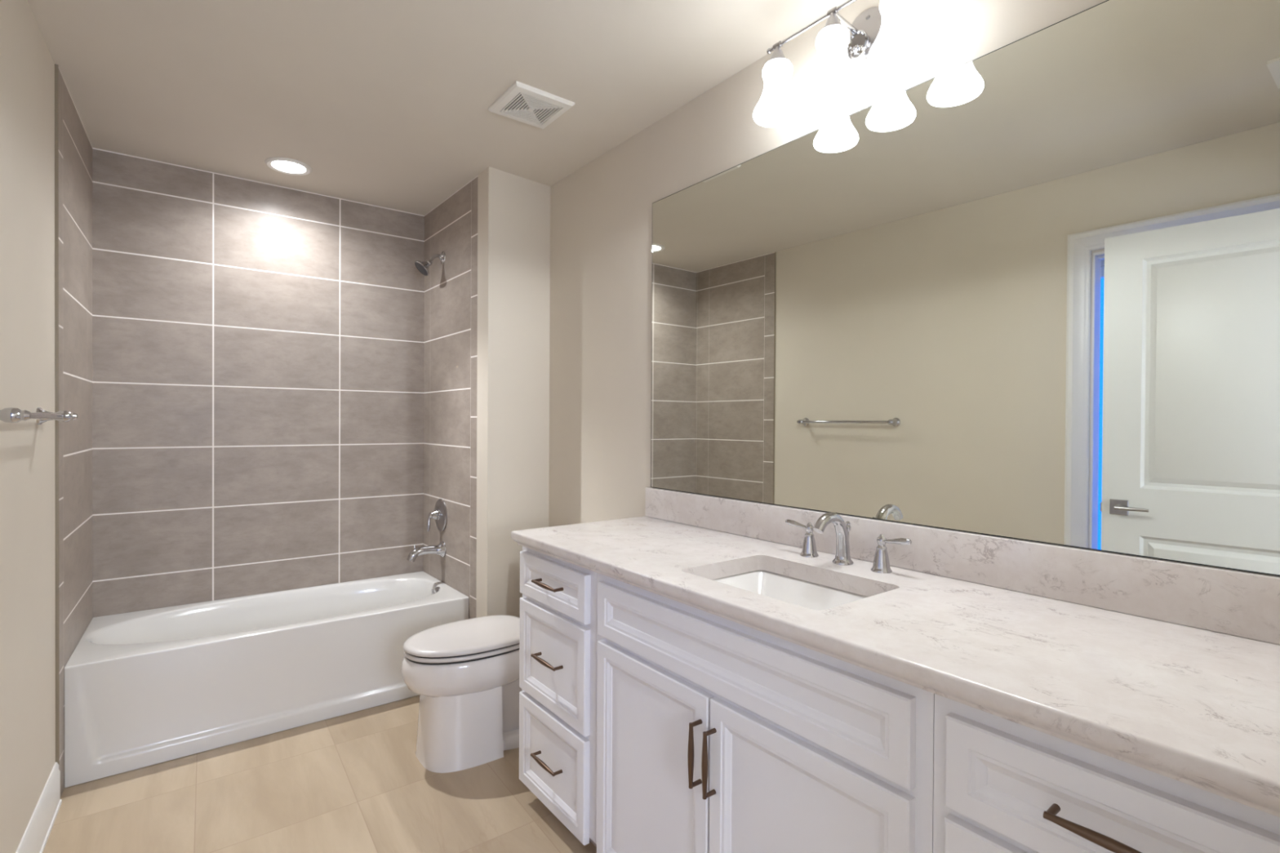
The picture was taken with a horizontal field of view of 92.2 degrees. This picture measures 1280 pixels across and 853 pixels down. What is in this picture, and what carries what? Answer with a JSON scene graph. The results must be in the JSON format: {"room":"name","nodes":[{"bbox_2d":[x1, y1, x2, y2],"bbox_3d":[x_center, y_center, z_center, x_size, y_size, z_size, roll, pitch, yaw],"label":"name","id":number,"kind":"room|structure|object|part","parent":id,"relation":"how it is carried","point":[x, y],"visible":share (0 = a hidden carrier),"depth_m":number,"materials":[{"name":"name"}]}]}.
{"room":"bathroom","nodes":[
{"label":"bathroom","id":0,"kind":"room"},
{"bbox_2d":[0,0,93,852],"bbox_3d":[-1.411,0.040,1.219,0.088,2.492,3.826,0,1,-35],"label":"wall","id":1,"kind":"structure","parent":0,"point":[27,64],"depth_m":1.86,"materials":[{"name":"paint"}]},
{"bbox_2d":[15,762,62,852],"bbox_3d":[-1.468,1.213,1.376,0.016,0.142,1.734,0,1,-35],"label":"baseboard","id":2,"kind":"structure","parent":1,"relation":"attached to","point":[34,839],"depth_m":1.89,"materials":[{"name":"white paint"}]},
{"bbox_2d":[0,407,78,425],"bbox_3d":[-1.603,-0.028,1.633,0.090,0.054,0.679,0,1,-35],"label":"towel bar","id":3,"kind":"object","parent":1,"relation":"attached to","point":[10,415],"visible":1,"depth_m":1.56,"materials":[{"name":"silver metal"}]},
{"bbox_3d":[-1.425,-0.025,1.378,0.091,0.054,0.054,0,1,-37],"label":"post","id":4,"kind":"part","parent":3,"relation":"part of","materials":[{"name":"silver metal"}]},
{"bbox_3d":[-1.785,-0.031,1.889,0.091,0.054,0.054,0,1,-37],"label":"post","id":5,"kind":"part","parent":3,"relation":"part of","materials":[{"name":"silver metal"}]},
{"bbox_2d":[54,63,59,769],"bbox_3d":[-1.966,0.030,2.077,0.010,2.491,0.003,0,1,-37],"label":"trim","id":6,"kind":"structure","parent":1,"relation":"attached to","point":[56,66],"depth_m":2.07,"materials":[{"name":"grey tile"}]},
{"bbox_2d":[92,147,424,617],"bbox_3d":[-1.839,0.023,3.154,1.445,2.492,0.028,0,1,-37],"label":"wall","id":7,"kind":"structure","parent":0,"point":[258,347],"depth_m":3.05,"materials":[{"name":"tile"}]},
{"bbox_2d":[43,695,596,852],"bbox_3d":[-0.733,1.335,1.798,2.350,0.100,3.810,0,1,-37],"label":"floor","id":8,"kind":"structure","parent":0,"point":[356,782],"depth_m":2.10,"materials":[{"name":"tile"}]},
{"bbox_2d":[64,571,468,787],"bbox_3d":[-1.643,1.058,2.883,1.477,0.425,0.671,0,1,-37],"label":"bathtub","id":9,"kind":"object","parent":8,"relation":"on","point":[147,687],"visible":0.89,"depth_m":2.57,"materials":[{"name":"white ceramic"}]},
{"bbox_2d":[65,571,467,666],"bbox_3d":[-1.645,1.015,2.885,1.477,0.340,0.665,0,1,-37],"label":"basin","id":10,"kind":"object","parent":9,"relation":"in","point":[368,622],"depth_m":2.80,"materials":[{"name":"white ceramic"}]},
{"bbox_3d":[-1.069,0.883,3.242,0.074,0.073,0.027,1,1,44],"label":"overflow plate","id":11,"kind":"part","parent":9,"relation":"part of","materials":[{"name":"silver metal"}]},
{"bbox_2d":[400,615,521,773],"bbox_3d":[-0.564,0.896,2.558,0.822,0.770,0.420,0,1,-37],"label":"toilet","id":12,"kind":"object","parent":8,"relation":"on","point":[464,673],"visible":0.56,"depth_m":2.33,"materials":[{"name":"white ceramic"}]},
{"bbox_3d":[-0.656,0.947,2.488,0.589,0.143,0.362,0,1,-37],"label":"bowl","id":13,"kind":"part","parent":12,"relation":"part of","materials":[{"name":"white ceramic"}]},
{"bbox_3d":[-0.682,0.861,2.467,0.503,0.014,0.360,0,1,-37],"label":"seat","id":14,"kind":"part","parent":12,"relation":"part of","materials":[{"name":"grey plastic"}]},
{"bbox_3d":[-0.680,0.835,2.469,0.512,0.022,0.364,0,1,-37],"label":"lid","id":15,"kind":"part","parent":12,"relation":"part of","materials":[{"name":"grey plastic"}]},
{"bbox_2d":[519,546,596,847],"bbox_3d":[-0.071,0.846,2.109,0.611,0.882,0.468,0,1,-37],"label":"base cabinet","id":16,"kind":"object","parent":8,"relation":"on","point":[557,628],"visible":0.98,"depth_m":1.91,"materials":[{"name":"white paint"}]},
{"bbox_3d":[-0.295,1.055,1.929,0.037,0.015,0.146,0,1,-37],"label":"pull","id":17,"kind":"part","parent":16,"relation":"part of","materials":[{"name":"brown metal"}]},
{"bbox_3d":[-0.294,0.735,1.927,0.037,0.015,0.146,0,1,-37],"label":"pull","id":18,"kind":"part","parent":16,"relation":"part of","materials":[{"name":"brown metal"}]},
{"bbox_3d":[-0.292,0.496,1.925,0.037,0.015,0.146,0,1,-37],"label":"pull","id":19,"kind":"part","parent":16,"relation":"part of","materials":[{"name":"brown metal"}]},
{"bbox_3d":[-0.282,1.065,1.959,0.020,0.301,0.418,0,1,-37],"label":"drawer","id":20,"kind":"part","parent":16,"relation":"part of","materials":[{"name":"white paint"}]},
{"bbox_3d":[-0.280,0.745,1.956,0.020,0.309,0.418,0,1,-37],"label":"drawer","id":21,"kind":"part","parent":16,"relation":"part of","materials":[{"name":"white paint"}]},
{"bbox_3d":[-0.279,0.501,1.954,0.020,0.143,0.418,0,1,-37],"label":"drawer","id":22,"kind":"part","parent":16,"relation":"part of","materials":[{"name":"white paint"}]},
{"bbox_2d":[595,573,934,852],"bbox_3d":[0.369,0.853,1.534,0.611,0.882,0.980,0,1,-37],"label":"base cabinet","id":23,"kind":"object","parent":8,"relation":"on","point":[715,734],"visible":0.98,"depth_m":1.31,"materials":[{"name":"white paint"}]},
{"bbox_3d":[0.021,0.913,1.563,0.020,0.616,0.446,0,1,-37],"label":"door","id":24,"kind":"part","parent":23,"relation":"part of","materials":[{"name":"white paint"}]},
{"bbox_3d":[0.123,0.736,1.383,0.037,0.146,0.015,0,1,-37],"label":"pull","id":25,"kind":"part","parent":23,"relation":"part of","materials":[{"name":"brown metal"}]},
{"bbox_3d":[0.150,0.738,1.348,0.037,0.146,0.015,0,1,-37],"label":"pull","id":26,"kind":"part","parent":23,"relation":"part of","materials":[{"name":"brown metal"}]},
{"bbox_3d":[0.302,0.917,1.196,0.020,0.616,0.466,0,1,-37],"label":"door","id":27,"kind":"part","parent":23,"relation":"part of","materials":[{"name":"white paint"}]},
{"bbox_2d":[511,515,1279,817],"bbox_3d":[0.371,0.390,1.544,0.603,0.044,1.908,0,1,-37],"label":"countertop","id":28,"kind":"structure","parent":23,"relation":"on","point":[1197,708],"depth_m":1.05,"materials":[{"name":"stone"}]},
{"bbox_2d":[711,570,868,610],"bbox_3d":[0.352,0.473,1.500,0.359,0.120,0.473,0,1,-37],"label":"sink","id":29,"kind":"object","parent":28,"relation":"in","point":[801,593],"visible":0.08,"depth_m":1.65,"materials":[{"name":"white ceramic"}]},
{"bbox_2d":[785,512,911,573],"bbox_3d":[0.513,0.297,1.634,0.150,0.142,0.384,0,1,-37],"label":"faucet","id":30,"kind":"object","parent":28,"relation":"on","point":[881,564],"visible":1,"depth_m":1.64,"materials":[{"name":"silver metal"}]},
{"bbox_3d":[0.453,0.283,1.784,0.017,0.020,0.073,0,1,-37],"label":"lever","id":31,"kind":"part","parent":30,"relation":"part of","materials":[{"name":"silver metal"}]},
{"bbox_3d":[0.482,0.320,1.751,0.051,0.094,0.051,0,1,-37],"label":"handle","id":32,"kind":"part","parent":30,"relation":"part of","materials":[{"name":"silver metal"}]},
{"bbox_3d":[0.511,0.297,1.633,0.146,0.142,0.054,0,1,-37],"label":"spout","id":33,"kind":"part","parent":30,"relation":"part of","materials":[{"name":"silver metal"}]},
{"bbox_3d":[0.565,0.311,1.675,0.017,0.107,0.017,0,1,-37],"label":"lift rod","id":34,"kind":"part","parent":30,"relation":"part of","materials":[{"name":"silver metal"}]},
{"bbox_3d":[0.617,0.323,1.574,0.051,0.094,0.051,0,1,-37],"label":"handle","id":35,"kind":"part","parent":30,"relation":"part of","materials":[{"name":"silver metal"}]},
{"bbox_3d":[0.642,0.286,1.537,0.017,0.020,0.073,0,1,-37],"label":"lever","id":36,"kind":"part","parent":30,"relation":"part of","materials":[{"name":"silver metal"}]},
{"bbox_2d":[933,693,1279,852],"bbox_3d":[0.805,0.860,0.964,0.611,0.882,0.451,0,1,-37],"label":"base cabinet","id":37,"kind":"object","parent":8,"relation":"on","point":[1002,785],"visible":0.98,"depth_m":0.84,"materials":[{"name":"white paint"}]},
{"bbox_3d":[0.603,0.762,0.803,0.020,0.302,0.408,0,1,-37],"label":"drawer","id":38,"kind":"part","parent":37,"relation":"part of","materials":[{"name":"white paint"}]},
{"bbox_3d":[0.592,0.518,0.771,0.037,0.015,0.146,0,1,-37],"label":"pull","id":39,"kind":"part","parent":37,"relation":"part of","materials":[{"name":"brown metal"}]},
{"bbox_2d":[27,0,848,215],"bbox_3d":[-0.391,-1.243,0.240,4.200,0.100,6.650,0,1,-37],"label":"ceiling","id":40,"kind":"structure","parent":0,"point":[386,103],"depth_m":2.12,"materials":[{"name":"paint"}]},
{"bbox_2d":[264,156,311,175],"bbox_3d":[-1.644,-1.215,2.884,0.192,0.010,0.192,0,1,-37],"label":"recessed light","id":41,"kind":"object","parent":40,"relation":"in","point":[282,165],"visible":1,"depth_m":2.87,"materials":[{"name":"white plastic"}]},
{"bbox_2d":[488,80,574,128],"bbox_3d":[-0.410,-1.200,2.318,0.238,0.018,0.238,0,1,-37],"label":"exhaust fan","id":42,"kind":"object","parent":40,"relation":"attached to","point":[522,102],"visible":1,"depth_m":2.29,"materials":[{"name":"white plastic"}]},
{"bbox_2d":[499,92,562,124],"bbox_3d":[-0.410,-1.197,2.318,0.175,0.012,0.175,0,1,-37],"label":"grille","id":43,"kind":"object","parent":42,"relation":"attached to","point":[529,108],"depth_m":2.31,"materials":[{"name":"white plastic"}]},
{"bbox_2d":[422,175,477,618],"bbox_3d":[-1.023,0.026,3.291,0.008,2.492,0.762,0,1,-38],"label":"wall","id":44,"kind":"structure","parent":0,"point":[451,287],"depth_m":3.23,"materials":[{"name":"tile"}]},
{"bbox_2d":[406,541,445,562],"bbox_3d":[-1.143,0.668,3.280,0.192,0.091,0.086,0,1,-37],"label":"tub spout","id":45,"kind":"object","parent":44,"relation":"attached to","point":[439,549],"visible":1,"depth_m":3.27,"materials":[{"name":"silver metal"}]},
{"bbox_2d":[414,251,445,275],"bbox_3d":[-1.126,-0.877,3.293,0.150,0.144,0.094,0,1,-37],"label":"shower","id":46,"kind":"object","parent":44,"relation":"attached to","point":[423,267],"visible":1,"depth_m":3.28,"materials":[{"name":"silver metal"}]},
{"bbox_3d":[-1.101,-0.901,3.312,0.086,0.058,0.021,0,1,-37],"label":"arm","id":47,"kind":"part","parent":46,"relation":"part of","materials":[{"name":"silver metal"}]},
{"bbox_2d":[426,498,447,531],"bbox_3d":[-1.116,0.482,3.337,0.080,0.176,0.176,0,1,-37],"label":"shower valve","id":48,"kind":"object","parent":44,"relation":"attached to","point":[439,514],"visible":1,"depth_m":3.32,"materials":[{"name":"silver metal"}]},
{"bbox_3d":[-1.136,0.515,3.320,0.026,0.098,0.018,0,1,-37],"label":"lever","id":49,"kind":"part","parent":48,"relation":"part of","materials":[{"name":"silver metal"}]},
{"bbox_3d":[-1.115,0.480,3.338,0.054,0.060,0.060,0,1,-37],"label":"handle","id":50,"kind":"part","parent":48,"relation":"part of","materials":[{"name":"silver metal"}]},
{"bbox_2d":[475,166,550,617],"bbox_3d":[-0.805,0.027,3.389,0.469,2.492,0.910,0,1,-37],"label":"wall","id":51,"kind":"structure","parent":0,"point":[513,211],"depth_m":2.97,"materials":[{"name":"paint"}]},
{"bbox_2d":[548,0,1279,577],"bbox_3d":[0.453,0.045,2.033,0.121,2.492,2.846,0,1,-37],"label":"wall","id":52,"kind":"structure","parent":0,"point":[601,213],"depth_m":2.55,"materials":[{"name":"paint"}]},
{"bbox_2d":[752,0,929,127],"bbox_3d":[0.538,-1.020,1.646,0.214,0.263,0.506,0,1,-37],"label":"vanity light","id":53,"kind":"object","parent":52,"relation":"attached to","point":[890,35],"visible":1,"depth_m":1.61,"materials":[{"name":"white glass"}]},
{"bbox_3d":[0.395,-0.966,1.770,0.136,0.151,0.136,0,1,-37],"label":"lamp shade","id":54,"kind":"part","parent":53,"relation":"part of","materials":[{"name":"white glass"}]},
{"bbox_2d":[769,40,786,60],"bbox_3d":[0.395,-1.070,1.769,0.057,0.061,0.057,0,1,-37],"label":"socket","id":55,"kind":"object","parent":53,"relation":"attached to","point":[777,55],"depth_m":1.75,"materials":[{"name":"silver metal"}]},
{"bbox_3d":[0.507,-0.964,1.623,0.136,0.151,0.136,0,1,-37],"label":"lamp shade","id":56,"kind":"part","parent":53,"relation":"part of","materials":[{"name":"white glass"}]},
{"bbox_2d":[824,6,841,27],"bbox_3d":[0.507,-1.069,1.622,0.057,0.061,0.057,0,1,-37],"label":"socket","id":57,"kind":"object","parent":53,"relation":"attached to","point":[834,20],"depth_m":1.61,"materials":[{"name":"silver metal"}]},
{"bbox_3d":[0.562,-1.082,1.661,0.137,0.033,0.018,0,1,-37],"label":"arm","id":58,"kind":"part","parent":53,"relation":"part of","materials":[{"name":"silver metal"}]},
{"bbox_3d":[0.619,-0.963,1.476,0.136,0.151,0.136,0,1,-37],"label":"lamp shade","id":59,"kind":"part","parent":53,"relation":"part of","materials":[{"name":"white glass"}]},
{"bbox_2d":[644,487,1279,644],"bbox_3d":[0.606,0.311,1.719,0.018,0.115,1.902,0,1,-37],"label":"backsplash","id":60,"kind":"structure","parent":52,"relation":"attached to","point":[1246,605],"depth_m":1.35,"materials":[{"name":"stone"}]},
{"bbox_2d":[650,0,1279,576],"bbox_3d":[0.586,-0.315,1.755,0.006,1.132,1.770,0,1,-37],"label":"mirror","id":61,"kind":"object","parent":52,"relation":"attached to","point":[1028,288],"visible":1,"depth_m":1.39,"materials":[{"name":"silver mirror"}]}
]}

